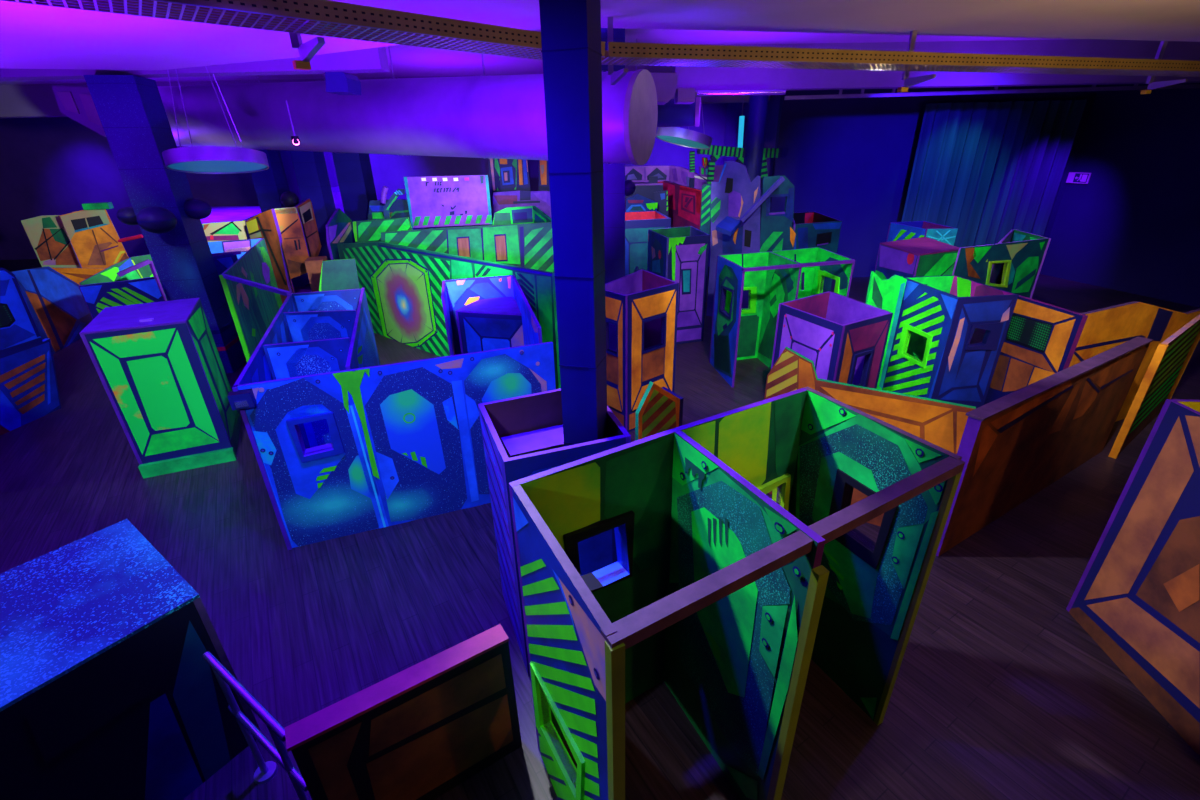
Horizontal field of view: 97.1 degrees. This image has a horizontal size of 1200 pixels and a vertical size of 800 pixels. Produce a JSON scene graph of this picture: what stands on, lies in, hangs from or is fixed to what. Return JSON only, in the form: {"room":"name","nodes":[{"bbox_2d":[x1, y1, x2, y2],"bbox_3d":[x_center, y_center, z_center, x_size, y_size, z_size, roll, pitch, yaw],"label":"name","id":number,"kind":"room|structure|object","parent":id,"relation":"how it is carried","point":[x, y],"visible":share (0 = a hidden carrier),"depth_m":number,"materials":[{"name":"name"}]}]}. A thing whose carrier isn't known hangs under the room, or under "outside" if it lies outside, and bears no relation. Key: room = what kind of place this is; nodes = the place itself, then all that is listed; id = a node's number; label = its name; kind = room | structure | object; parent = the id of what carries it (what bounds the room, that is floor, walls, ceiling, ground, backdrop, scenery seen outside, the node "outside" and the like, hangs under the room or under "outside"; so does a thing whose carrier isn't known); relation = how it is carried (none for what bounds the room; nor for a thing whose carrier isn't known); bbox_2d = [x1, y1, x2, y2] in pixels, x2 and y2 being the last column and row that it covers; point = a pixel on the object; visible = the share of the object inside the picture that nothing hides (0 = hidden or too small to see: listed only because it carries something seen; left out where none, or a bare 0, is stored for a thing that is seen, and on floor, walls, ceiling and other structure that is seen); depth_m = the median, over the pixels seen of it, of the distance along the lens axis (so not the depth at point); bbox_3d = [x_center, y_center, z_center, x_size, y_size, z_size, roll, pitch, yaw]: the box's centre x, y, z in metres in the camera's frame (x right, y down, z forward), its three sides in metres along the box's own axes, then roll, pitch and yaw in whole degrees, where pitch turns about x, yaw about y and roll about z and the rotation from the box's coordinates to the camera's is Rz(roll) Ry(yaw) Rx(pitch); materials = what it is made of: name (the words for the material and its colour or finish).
{"room":"laser tag arena","nodes":[
{"label":"laser tag arena","id":0,"kind":"room"},
{"bbox_2d":[52,86,105,136],"bbox_3d":[-8.413,-4.799,8.857,0.788,0.742,0.530,-1,25,0],"label":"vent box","id":1,"kind":"object","parent":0,"point":[76,103],"visible":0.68,"depth_m":8.59,"materials":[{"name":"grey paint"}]},
{"bbox_2d":[0,103,726,259],"bbox_3d":[-10.734,-8.211,19.896,30.900,5.200,0.200,-1,25,0],"label":"wall","id":2,"kind":"structure","parent":0,"point":[49,165],"depth_m":19.67,"materials":[{"name":"paint"}]},
{"bbox_2d":[331,186,343,212],"bbox_3d":[-9.893,-7.508,20.071,0.993,1.158,0.036,-1,25,0],"label":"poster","id":3,"kind":"object","parent":2,"relation":"attached to","point":[335,190],"visible":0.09,"depth_m":20.01,"materials":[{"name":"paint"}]},
{"bbox_2d":[0,27,1064,84],"bbox_3d":[-5.120,-5.393,7.359,56.000,0.120,34.000,-1,25,0],"label":"ceiling","id":4,"kind":"structure","parent":0,"point":[407,61],"depth_m":10.53,"materials":[{"name":"paint"}]},
{"bbox_2d":[0,47,389,80],"bbox_3d":[-13.111,-4.854,7.529,20.000,0.680,0.350,-1,25,0],"label":"ceiling beam","id":5,"kind":"structure","parent":4,"relation":"attached to","point":[372,60],"depth_m":7.50,"materials":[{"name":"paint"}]},
{"bbox_2d":[325,72,361,94],"bbox_3d":[-3.853,-4.741,7.954,0.346,0.257,0.500,-1,25,0],"label":"stub","id":6,"kind":"object","parent":5,"relation":"attached to","point":[339,83],"visible":1,"depth_m":7.76,"materials":[{"name":"blue"}]},
{"bbox_2d":[162,66,268,173],"bbox_3d":[-5.633,-4.251,7.447,1.278,2.004,1.283,-1,25,0],"label":"round lamp","id":7,"kind":"object","parent":4,"relation":"hanging from","point":[194,159],"visible":0.9,"depth_m":7.49,"materials":[{"name":"metal"}]},
{"bbox_2d":[167,161,267,171],"bbox_3d":[-5.611,-3.447,7.813,1.238,0.194,1.227,-1,25,0],"label":"diffuser","id":8,"kind":"object","parent":7,"relation":"attached to","point":[181,166],"depth_m":7.82,"materials":[{"name":"teal"}]},
{"bbox_2d":[157,46,657,164],"bbox_3d":[-4.306,-5.094,9.170,10.793,1.991,1.173,10,27,22],"label":"air duct","id":9,"kind":"object","parent":4,"relation":"hanging from","point":[494,116],"visible":0.7,"depth_m":8.28,"materials":[{"name":"metal"}]},
{"bbox_2d":[635,39,700,126],"bbox_3d":[0.988,-5.751,9.651,1.688,1.423,0.480,4,26,11],"label":"air duct","id":10,"kind":"object","parent":4,"relation":"hanging from","point":[670,114],"visible":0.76,"depth_m":9.59,"materials":[{"name":"blue"}]},
{"bbox_2d":[651,73,694,104],"bbox_3d":[1.181,-5.337,9.107,0.841,0.431,0.600,-1,25,0],"label":"box","id":11,"kind":"object","parent":10,"relation":"attached to","point":[665,83],"visible":0.79,"depth_m":8.87,"materials":[{"name":"metal"}]},
{"bbox_2d":[656,100,711,148],"bbox_3d":[1.780,-6.202,11.027,1.200,1.809,1.201,-1,25,0],"label":"round lamp","id":12,"kind":"object","parent":4,"relation":"hanging from","point":[679,136],"visible":0.94,"depth_m":10.96,"materials":[{"name":"metal"}]},
{"bbox_2d":[657,135,708,147],"bbox_3d":[1.779,-5.528,11.337,1.130,0.280,1.156,-1,25,0],"label":"diffuser","id":13,"kind":"object","parent":12,"relation":"attached to","point":[690,141],"depth_m":11.14,"materials":[{"name":"teal"}]},
{"bbox_2d":[738,96,744,147],"bbox_3d":[3.705,-7.514,13.746,0.120,1.818,0.130,-1,25,0],"label":"light bar","id":14,"kind":"object","parent":4,"relation":"hanging from","point":[741,118],"visible":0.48,"depth_m":13.89,"materials":[{"name":"teal plastic"}]},
{"bbox_2d":[897,30,936,91],"bbox_3d":[3.409,-3.938,5.489,0.090,1.268,0.411,-8,26,-14],"label":"hanger","id":15,"kind":"object","parent":4,"relation":"hanging from","point":[908,82],"visible":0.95,"depth_m":5.72,"materials":[{"name":"metal"}]},
{"bbox_2d":[601,42,1199,76],"bbox_3d":[6.220,-3.963,6.312,12.964,0.111,0.418,-8,26,-14],"label":"cable tray","id":16,"kind":"object","parent":15,"relation":"hanging from","point":[618,53],"visible":0.98,"depth_m":5.30,"materials":[{"name":"metal"}]},
{"bbox_2d":[672,39,1199,91],"bbox_3d":[7.053,-6.712,10.622,11.207,0.750,0.350,-2,25,-2],"label":"trim","id":17,"kind":"structure","parent":4,"relation":"attached to","point":[699,78],"depth_m":10.47,"materials":[{"name":"grey paint"}]},
{"bbox_2d":[784,84,1199,99],"bbox_3d":[8.384,-6.893,11.103,8.915,0.885,0.090,-1,25,0],"label":"rail","id":18,"kind":"object","parent":4,"relation":"hanging from","point":[1186,86],"visible":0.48,"depth_m":11.23,"materials":[{"name":"metal"}]},
{"bbox_2d":[1140,41,1187,93],"bbox_3d":[7.112,-4.473,6.455,0.090,1.268,0.411,-8,26,-14],"label":"hanger","id":19,"kind":"object","parent":4,"relation":"hanging from","point":[1152,85],"visible":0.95,"depth_m":6.69,"materials":[{"name":"metal"}]},
{"bbox_2d":[0,257,1199,799],"bbox_3d":[-5.014,-0.587,9.613,56.000,0.100,34.000,-1,25,0],"label":"floor","id":20,"kind":"structure","parent":0,"point":[999,692],"depth_m":4.24,"materials":[{"name":"brown wood"}]},
{"bbox_2d":[0,268,60,434],"bbox_3d":[-8.378,-0.527,6.892,0.087,2.237,2.290,1,25,4],"label":"wall","id":21,"kind":"structure","parent":20,"relation":"on","point":[29,392],"depth_m":7.58,"materials":[{"name":"blue paint"}]},
{"bbox_2d":[11,266,92,353],"bbox_3d":[-10.896,-1.793,10.300,0.064,1.737,3.140,-10,26,-17],"label":"wall","id":22,"kind":"structure","parent":20,"relation":"on","point":[59,311],"depth_m":10.68,"materials":[{"name":"blue paint"}]},
{"bbox_2d":[51,267,105,284],"bbox_3d":[-11.712,-2.421,12.180,1.090,1.310,0.037,-8,26,-14],"label":"board","id":23,"kind":"object","parent":20,"relation":"on","point":[77,275],"visible":0.07,"depth_m":11.96,"materials":[{"name":"orange paint"}]},
{"bbox_2d":[21,202,142,267],"bbox_3d":[-12.749,-3.638,13.423,2.187,2.498,0.377,-14,28,-25],"label":"box","id":24,"kind":"object","parent":20,"relation":"on","point":[88,237],"visible":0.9,"depth_m":13.08,"materials":[{"name":"orange paint"}]},
{"bbox_2d":[78,277,163,318],"bbox_3d":[-7.207,-0.986,8.323,0.054,1.806,0.913,15,29,30],"label":"wall","id":25,"kind":"structure","parent":20,"relation":"on","point":[98,296],"depth_m":7.97,"materials":[{"name":"blue paint"}]},
{"bbox_2d":[79,254,166,300],"bbox_3d":[-9.031,-1.897,10.469,0.810,1.706,1.342,11,28,24],"label":"wall","id":26,"kind":"structure","parent":20,"relation":"on","point":[136,267],"depth_m":10.31,"materials":[{"name":"green paint"}]},
{"bbox_2d":[0,519,261,799],"bbox_3d":[-3.304,1.892,2.693,1.193,1.220,2.245,15,30,30],"label":"box","id":27,"kind":"object","parent":20,"relation":"on","point":[108,691],"visible":0.86,"depth_m":2.84,"materials":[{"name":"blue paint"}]},
{"bbox_2d":[79,298,240,478],"bbox_3d":[-5.320,-0.204,6.574,0.977,1.800,1.391,-14,28,-26],"label":"crate","id":28,"kind":"object","parent":20,"relation":"on","point":[159,366],"visible":1,"depth_m":6.15,"materials":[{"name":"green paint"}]},
{"bbox_2d":[83,75,245,372],"bbox_3d":[-6.859,-2.607,8.592,0.612,4.500,0.612,-6,26,-11],"label":"pillar","id":29,"kind":"structure","parent":20,"relation":"on","point":[130,109],"depth_m":8.08,"materials":[{"name":"teal paint"}]},
{"bbox_2d":[117,207,137,224],"bbox_3d":[-7.487,-2.980,8.576,0.561,0.280,0.357,-1,25,0],"label":"pod","id":30,"kind":"object","parent":29,"relation":"attached to","point":[126,215],"visible":0.74,"depth_m":8.45,"materials":[{"name":"plastic"}]},
{"bbox_2d":[136,206,176,232],"bbox_3d":[-6.585,-2.696,7.920,0.484,0.380,0.579,-1,25,0],"label":"pod","id":31,"kind":"object","parent":29,"relation":"attached to","point":[153,219],"visible":1,"depth_m":7.74,"materials":[{"name":"plastic"}]},
{"bbox_2d":[184,199,211,218],"bbox_3d":[-6.482,-3.067,8.512,0.414,0.310,0.395,-1,25,0],"label":"pod","id":32,"kind":"object","parent":29,"relation":"attached to","point":[194,208],"visible":0.95,"depth_m":8.40,"materials":[{"name":"plastic"}]},
{"bbox_2d":[200,206,260,238],"bbox_3d":[-11.747,-5.083,17.163,2.573,1.900,7.881,-18,30,-32],"label":"deck","id":33,"kind":"object","parent":20,"relation":"on","point":[225,213],"visible":0.08,"depth_m":16.09,"materials":[{"name":"purple paint"}]},
{"bbox_2d":[208,238,291,361],"bbox_3d":[-5.721,-1.489,9.186,1.256,1.925,6.204,-20,31,-35],"label":"wall","id":34,"kind":"structure","parent":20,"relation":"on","point":[252,293],"depth_m":9.22,"materials":[{"name":"teal paint"}]},
{"bbox_2d":[202,651,307,799],"bbox_3d":[-1.794,1.896,2.873,0.774,1.000,0.130,15,29,30],"label":"handrail","id":35,"kind":"object","parent":20,"relation":"on","point":[266,771],"visible":0.95,"depth_m":2.80,"materials":[{"name":"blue metal"}]},
{"bbox_2d":[202,198,326,303],"bbox_3d":[-7.193,-3.173,12.086,3.760,2.570,1.529,9,27,21],"label":"armoured hideout","id":36,"kind":"object","parent":20,"relation":"on","point":[290,234],"visible":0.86,"depth_m":11.45,"materials":[{"name":"orange paint"}]},
{"bbox_2d":[251,149,309,286],"bbox_3d":[-9.034,-5.468,14.794,0.606,4.500,0.606,-1,25,0],"label":"pillar","id":37,"kind":"structure","parent":20,"relation":"on","point":[269,184],"depth_m":14.41,"materials":[{"name":"blue paint"}]},
{"bbox_2d":[280,191,298,206],"bbox_3d":[-8.521,-5.417,14.333,0.985,0.440,0.447,16,30,32],"label":"pod","id":38,"kind":"object","parent":37,"relation":"attached to","point":[288,198],"visible":0.84,"depth_m":14.04,"materials":[{"name":"plastic"}]},
{"bbox_2d":[290,151,335,259],"bbox_3d":[-7.203,-4.957,13.617,0.556,4.500,0.556,-1,25,0],"label":"pillar","id":39,"kind":"structure","parent":20,"relation":"on","point":[310,168],"depth_m":13.23,"materials":[{"name":"blue paint"}]},
{"bbox_2d":[319,258,359,290],"bbox_3d":[-4.819,-1.767,9.986,0.712,1.713,0.066,-13,28,-24],"label":"board","id":40,"kind":"object","parent":20,"relation":"on","point":[340,274],"visible":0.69,"depth_m":9.73,"materials":[{"name":"green paint"}]},
{"bbox_2d":[326,208,352,259],"bbox_3d":[-5.993,-3.283,12.541,0.066,2.334,1.681,-3,25,-5],"label":"wall","id":41,"kind":"structure","parent":20,"relation":"on","point":[339,226],"depth_m":12.03,"materials":[{"name":"teal paint"}]},
{"bbox_2d":[332,152,376,242],"bbox_3d":[-7.196,-6.019,15.880,0.756,4.500,0.756,-1,25,0],"label":"pillar","id":42,"kind":"structure","parent":20,"relation":"on","point":[354,174],"depth_m":15.43,"materials":[{"name":"blue paint"}]},
{"bbox_2d":[353,217,411,242],"bbox_3d":[-4.972,-3.180,12.521,1.292,2.124,0.072,-5,25,-7],"label":"wall","id":43,"kind":"structure","parent":20,"relation":"on","point":[367,230],"depth_m":12.13,"materials":[{"name":"green paint"}]},
{"bbox_2d":[368,199,410,223],"bbox_3d":[-5.448,-4.051,14.089,1.098,2.388,0.066,-5,25,-9],"label":"wall","id":44,"kind":"structure","parent":20,"relation":"on","point":[399,208],"depth_m":13.66,"materials":[{"name":"teal paint"}]},
{"bbox_2d":[227,288,555,549],"bbox_3d":[-2.357,-0.234,6.616,2.776,1.700,3.642,-10,27,-18],"label":"partition","id":45,"kind":"object","parent":20,"relation":"on","point":[344,442],"visible":0.97,"depth_m":5.11,"materials":[{"name":"blue paint"}]},
{"bbox_2d":[381,186,404,218],"bbox_3d":[-4.981,-3.873,13.243,0.596,2.766,0.250,-6,25,-9],"label":"barrier","id":46,"kind":"object","parent":20,"relation":"on","point":[397,192],"visible":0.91,"depth_m":12.83,"materials":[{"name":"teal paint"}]},
{"bbox_2d":[285,624,521,799],"bbox_3d":[-0.987,1.871,2.923,1.092,0.970,0.120,-16,29,-29],"label":"wall","id":47,"kind":"structure","parent":20,"relation":"on","point":[425,729],"depth_m":2.83,"materials":[{"name":"black paint"}]},
{"bbox_2d":[404,175,492,228],"bbox_3d":[-3.572,-3.919,13.055,1.955,2.953,0.246,-1,25,0],"label":"display board","id":48,"kind":"object","parent":20,"relation":"on","point":[433,201],"visible":0.91,"depth_m":12.60,"materials":[{"name":"purple paint"}]},
{"bbox_2d":[337,242,560,388],"bbox_3d":[-3.062,-1.723,9.536,6.379,1.945,0.068,19,32,36],"label":"wall","id":49,"kind":"structure","parent":20,"relation":"on","point":[402,285],"depth_m":9.63,"materials":[{"name":"green paint"}]},
{"bbox_2d":[381,222,553,272],"bbox_3d":[-2.712,-2.654,11.342,3.643,2.083,0.078,-4,25,-6],"label":"wall","id":50,"kind":"structure","parent":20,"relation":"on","point":[526,245],"depth_m":11.06,"materials":[{"name":"green paint"}]},
{"bbox_2d":[455,296,523,353],"bbox_3d":[-1.296,-0.642,7.647,1.046,1.520,0.889,5,26,13],"label":"box","id":51,"kind":"object","parent":20,"relation":"on","point":[492,323],"visible":0.45,"depth_m":7.08,"materials":[{"name":"blue paint"}]},
{"bbox_2d":[441,275,541,355],"bbox_3d":[-1.375,-0.376,6.731,0.998,1.820,2.639,-7,26,-12],"label":"maze nook","id":52,"kind":"object","parent":20,"relation":"on","point":[456,294],"visible":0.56,"depth_m":7.47,"materials":[{"name":"blue paint"}]},
{"bbox_2d":[489,158,530,224],"bbox_3d":[-2.611,-5.499,15.636,1.217,3.583,0.090,-1,25,0],"label":"tall cabinet","id":53,"kind":"object","parent":20,"relation":"on","point":[505,175],"visible":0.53,"depth_m":15.18,"materials":[{"name":"blue paint"}]},
{"bbox_2d":[493,191,550,218],"bbox_3d":[-2.100,-4.510,14.792,1.656,2.490,0.072,-4,25,-7],"label":"wall","id":54,"kind":"structure","parent":20,"relation":"on","point":[540,199],"depth_m":14.34,"materials":[{"name":"purple paint"}]},
{"bbox_2d":[493,206,551,224],"bbox_3d":[-1.573,-3.267,12.315,1.652,2.321,0.613,9,27,21],"label":"booth","id":55,"kind":"object","parent":20,"relation":"on","point":[525,214],"visible":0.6,"depth_m":12.01,"materials":[{"name":"green paint"}]},
{"bbox_2d":[539,160,549,190],"bbox_3d":[-1.593,-5.632,16.146,0.460,3.350,0.072,-1,25,0],"label":"tall cabinet","id":56,"kind":"object","parent":20,"relation":"on","point":[544,185],"visible":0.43,"depth_m":15.66,"materials":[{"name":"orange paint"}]},
{"bbox_2d":[478,389,630,676],"bbox_3d":[-0.294,0.931,3.918,0.862,1.800,0.883,-11,27,-19],"label":"booth","id":57,"kind":"object","parent":20,"relation":"on","point":[523,436],"visible":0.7,"depth_m":3.64,"materials":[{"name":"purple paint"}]},
{"bbox_2d":[539,0,606,446],"bbox_3d":[-0.107,-0.298,3.349,0.241,4.500,0.241,6,26,15],"label":"pillar","id":58,"kind":"structure","parent":20,"relation":"on","point":[570,29],"depth_m":2.88,"materials":[{"name":"blue paint"}]},
{"bbox_2d":[601,28,624,283],"bbox_3d":[0.236,-3.442,9.213,0.386,5.200,0.386,-1,25,0],"label":"pillar","id":59,"kind":"structure","parent":20,"relation":"on","point":[614,173],"depth_m":9.10,"materials":[{"name":"blue paint"}]},
{"bbox_2d":[625,180,635,195],"bbox_3d":[0.482,-3.648,9.119,0.265,0.260,0.265,-1,25,0],"label":"pod","id":60,"kind":"object","parent":59,"relation":"attached to","point":[630,187],"visible":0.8,"depth_m":9.02,"materials":[{"name":"plastic"}]},
{"bbox_2d":[625,194,657,211],"bbox_3d":[1.036,-3.923,13.436,0.820,2.451,0.078,-7,26,-12],"label":"wall","id":61,"kind":"structure","parent":20,"relation":"on","point":[634,203],"depth_m":12.99,"materials":[{"name":"blue paint"}]},
{"bbox_2d":[605,266,678,431],"bbox_3d":[0.635,-0.791,7.486,0.957,1.850,1.967,7,26,18],"label":"tower","id":62,"kind":"object","parent":20,"relation":"on","point":[641,306],"visible":0.8,"depth_m":6.87,"materials":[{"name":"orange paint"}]},
{"bbox_2d":[625,176,662,200],"bbox_3d":[1.120,-4.499,14.249,0.989,2.801,0.800,-1,25,0],"label":"box","id":63,"kind":"object","parent":20,"relation":"on","point":[646,189],"visible":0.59,"depth_m":13.43,"materials":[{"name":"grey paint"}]},
{"bbox_2d":[625,211,670,275],"bbox_3d":[0.879,-3.103,12.110,1.243,2.100,1.864,-1,25,0],"label":"box","id":64,"kind":"object","parent":20,"relation":"on","point":[637,224],"visible":0.27,"depth_m":11.16,"materials":[{"name":"blue paint"}]},
{"bbox_2d":[635,381,682,440],"bbox_3d":[0.491,0.487,5.103,0.490,1.566,0.304,-14,28,-26],"label":"barrier","id":65,"kind":"object","parent":20,"relation":"on","point":[659,409],"visible":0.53,"depth_m":4.76,"materials":[{"name":"orange paint"}]},
{"bbox_2d":[654,190,668,216],"bbox_3d":[1.560,-4.107,13.755,0.379,2.493,0.066,6,26,15],"label":"wall","id":66,"kind":"structure","parent":20,"relation":"on","point":[661,197],"depth_m":13.31,"materials":[{"name":"blue paint"}]},
{"bbox_2d":[625,166,706,189],"bbox_3d":[2.158,-5.864,16.933,3.418,2.952,0.831,20,32,38],"label":"wall","id":67,"kind":"structure","parent":20,"relation":"on","point":[675,174],"depth_m":16.78,"materials":[{"name":"purple paint"}]},
{"bbox_2d":[647,226,709,343],"bbox_3d":[1.530,-2.273,10.428,0.973,2.000,1.385,-6,26,-10],"label":"tower","id":68,"kind":"object","parent":20,"relation":"on","point":[680,255],"visible":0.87,"depth_m":9.84,"materials":[{"name":"blue paint"}]},
{"bbox_2d":[658,181,701,229],"bbox_3d":[1.868,-4.552,14.504,0.611,2.650,2.933,-19,30,-33],"label":"wall","id":69,"kind":"structure","parent":20,"relation":"on","point":[684,202],"depth_m":13.69,"materials":[{"name":"red paint"}]},
{"bbox_2d":[700,184,710,296],"bbox_3d":[2.453,-3.641,12.483,0.268,2.694,0.066,18,31,34],"label":"board","id":70,"kind":"object","parent":20,"relation":"on","point":[705,219],"visible":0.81,"depth_m":12.14,"materials":[{"name":"teal paint"}]},
{"bbox_2d":[699,165,723,266],"bbox_3d":[3.511,-5.614,16.328,1.103,2.960,0.066,-5,25,-8],"label":"wall","id":71,"kind":"structure","parent":20,"relation":"on","point":[703,170],"depth_m":15.73,"materials":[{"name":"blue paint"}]},
{"bbox_2d":[689,145,780,192],"bbox_3d":[3.450,-4.895,14.143,2.284,3.515,0.220,-1,25,0],"label":"truss","id":72,"kind":"object","parent":20,"relation":"on","point":[716,152],"visible":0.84,"depth_m":13.43,"materials":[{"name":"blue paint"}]},
{"bbox_2d":[509,387,964,799],"bbox_3d":[0.709,1.245,2.966,2.121,2.000,1.152,-15,28,-26],"label":"booth","id":73,"kind":"object","parent":20,"relation":"on","point":[723,592],"visible":1,"depth_m":2.83,"materials":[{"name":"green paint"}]},
{"bbox_2d":[706,160,795,315],"bbox_3d":[3.196,-3.206,10.941,1.813,3.185,0.873,-1,25,0],"label":"partition wall","id":74,"kind":"object","parent":20,"relation":"on","point":[742,221],"visible":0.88,"depth_m":10.77,"materials":[{"name":"blue paint"}]},
{"bbox_2d":[743,95,768,181],"bbox_3d":[3.394,-4.469,12.077,0.398,4.500,0.398,-1,25,0],"label":"pillar","id":75,"kind":"structure","parent":20,"relation":"on","point":[758,104],"depth_m":11.34,"materials":[{"name":"blue paint"}]},
{"bbox_2d":[709,247,854,386],"bbox_3d":[2.902,-1.397,8.669,2.052,1.852,1.205,-7,26,-13],"label":"booth","id":76,"kind":"object","parent":20,"relation":"on","point":[772,278],"visible":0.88,"depth_m":8.68,"materials":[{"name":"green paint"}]},
{"bbox_2d":[792,212,841,292],"bbox_3d":[4.910,-3.276,12.476,1.008,1.940,2.638,6,26,15],"label":"box","id":77,"kind":"object","parent":20,"relation":"on","point":[812,229],"visible":0.47,"depth_m":11.43,"materials":[{"name":"teal paint"}]},
{"bbox_2d":[771,291,892,388],"bbox_3d":[2.934,-0.434,6.911,1.053,1.600,1.285,-11,27,-20],"label":"box","id":78,"kind":"object","parent":20,"relation":"on","point":[845,338],"visible":0.68,"depth_m":6.39,"materials":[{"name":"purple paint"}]},
{"bbox_2d":[764,347,975,525],"bbox_3d":[2.413,0.400,5.082,1.730,1.664,0.054,14,29,29],"label":"wall","id":79,"kind":"structure","parent":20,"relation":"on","point":[940,423],"depth_m":4.79,"materials":[{"name":"orange paint"}]},
{"bbox_2d":[866,271,906,389],"bbox_3d":[3.845,-0.853,7.386,0.573,1.919,0.037,-8,26,-13],"label":"wall","id":80,"kind":"structure","parent":20,"relation":"on","point":[887,294],"depth_m":7.14,"materials":[{"name":"green paint"}]},
{"bbox_2d":[874,237,958,279],"bbox_3d":[5.591,-1.862,9.571,1.123,1.820,1.767,-1,25,0],"label":"box","id":81,"kind":"object","parent":20,"relation":"on","point":[923,256],"visible":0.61,"depth_m":8.83,"materials":[{"name":"blue paint"}]},
{"bbox_2d":[886,221,957,245],"bbox_3d":[7.062,-3.020,11.994,0.849,1.800,1.314,-1,25,0],"label":"box","id":82,"kind":"object","parent":20,"relation":"on","point":[897,231],"visible":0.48,"depth_m":11.50,"materials":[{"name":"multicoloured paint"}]},
{"bbox_2d":[882,275,1018,407],"bbox_3d":[4.587,-0.674,7.168,0.811,1.750,1.168,-3,25,-4],"label":"booth","id":83,"kind":"object","parent":20,"relation":"on","point":[950,333],"visible":0.91,"depth_m":6.76,"materials":[{"name":"blue paint"}]},
{"bbox_2d":[952,229,1050,297],"bbox_3d":[7.287,-1.970,9.686,2.956,1.850,0.805,-21,32,-36],"label":"wall","id":84,"kind":"structure","parent":20,"relation":"on","point":[1014,264],"depth_m":9.29,"materials":[{"name":"teal paint"}]},
{"bbox_2d":[984,295,1087,404],"bbox_3d":[5.181,-0.322,6.449,0.064,1.700,0.902,-3,25,-4],"label":"wall","id":85,"kind":"structure","parent":20,"relation":"on","point":[1041,340],"depth_m":6.28,"materials":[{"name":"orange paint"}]},
{"bbox_2d":[936,337,1152,556],"bbox_3d":[4.520,0.366,5.343,3.492,1.420,0.130,-15,28,-27],"label":"wall","id":86,"kind":"structure","parent":20,"relation":"on","point":[1013,446],"depth_m":5.06,"materials":[{"name":"brown paint"}]},
{"bbox_2d":[1066,399,1199,755],"bbox_3d":[4.223,1.314,2.817,1.204,1.860,2.200,1,25,5],"label":"partition panel","id":87,"kind":"object","parent":20,"relation":"on","point":[1137,595],"visible":1,"depth_m":3.50,"materials":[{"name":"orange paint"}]},
{"bbox_2d":[1069,301,1199,421],"bbox_3d":[6.619,-0.445,6.638,3.085,1.704,0.052,-11,27,-20],"label":"wall","id":88,"kind":"structure","parent":20,"relation":"on","point":[1104,329],"depth_m":6.28,"materials":[{"name":"orange paint"}]},
{"bbox_2d":[1108,314,1199,458],"bbox_3d":[6.842,-0.206,6.476,1.964,1.400,0.070,-18,30,-31],"label":"wall","id":89,"kind":"structure","parent":20,"relation":"on","point":[1169,357],"depth_m":6.23,"materials":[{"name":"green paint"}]},
{"bbox_2d":[0,0,1199,69],"bbox_3d":[-3.798,-2.121,1.286,38.500,0.700,14.200,-1,25,0],"label":"ceiling slab","id":90,"kind":"structure","parent":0,"point":[32,36],"depth_m":5.08,"materials":[{"name":"paint"}]},
{"bbox_2d":[289,33,324,69],"bbox_3d":[-1.855,-2.396,3.273,0.090,0.568,0.435,-22,32,-37],"label":"hanger","id":91,"kind":"object","parent":90,"relation":"hanging from","point":[307,50],"visible":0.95,"depth_m":3.42,"materials":[{"name":"metal"}]},
{"bbox_2d":[0,0,605,59],"bbox_3d":[-3.377,-1.704,1.948,8.922,0.111,0.438,-22,32,-37],"label":"cable tray","id":92,"kind":"object","parent":91,"relation":"hanging from","point":[327,18],"visible":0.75,"depth_m":3.28,"materials":[{"name":"metal"}]},
{"bbox_2d":[607,17,627,84],"bbox_3d":[0.152,-3.167,4.778,0.071,0.530,0.411,-8,26,-14],"label":"hanger","id":93,"kind":"object","parent":90,"relation":"hanging from","point":[616,76],"visible":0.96,"depth_m":4.85,"materials":[{"name":"metal"}]},
{"bbox_2d":[697,89,785,95],"bbox_3d":[2.639,-5.756,9.920,1.650,0.113,0.100,-1,25,0],"label":"ceiling pipe","id":94,"kind":"object","parent":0,"point":[737,92],"visible":1,"depth_m":9.88,"materials":[{"name":"silver metal"}]},
{"bbox_2d":[723,95,780,175],"bbox_3d":[4.693,-7.151,16.909,0.250,5.200,6.200,-1,25,0],"label":"wall","id":95,"kind":"structure","parent":0,"point":[734,110],"depth_m":16.52,"materials":[{"name":"paint"}]},
{"bbox_2d":[0,72,769,117],"bbox_3d":[-9.375,-7.794,13.645,27.605,0.700,0.400,-2,25,-1],"label":"trim","id":96,"kind":"structure","parent":95,"relation":"attached to","point":[27,100],"depth_m":13.38,"materials":[{"name":"grey paint"}]},
{"bbox_2d":[770,85,1098,277],"bbox_3d":[8.506,-5.918,14.102,7.830,5.200,0.200,-1,25,0],"label":"wall","id":97,"kind":"structure","parent":0,"point":[850,161],"depth_m":13.75,"materials":[{"name":"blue paint"}]},
{"bbox_2d":[901,99,1086,247],"bbox_3d":[9.900,-5.373,13.815,3.795,4.200,0.286,-1,25,0],"label":"curtain","id":98,"kind":"object","parent":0,"point":[986,171],"visible":0.64,"depth_m":13.53,"materials":[{"name":"fabric"}]},
{"bbox_2d":[1040,83,1199,307],"bbox_3d":[14.842,-1.545,4.478,0.200,5.200,21.564,-6,26,-11],"label":"wall","id":99,"kind":"structure","parent":0,"point":[1134,227],"depth_m":12.63,"materials":[{"name":"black paint"}]},
{"bbox_2d":[1066,172,1090,183],"bbox_3d":[12.454,-5.791,13.817,0.036,0.256,0.576,-6,26,-11],"label":"exit sign","id":100,"kind":"object","parent":99,"relation":"attached to","point":[1073,177],"visible":1,"depth_m":13.79,"materials":[{"name":"white paint"}]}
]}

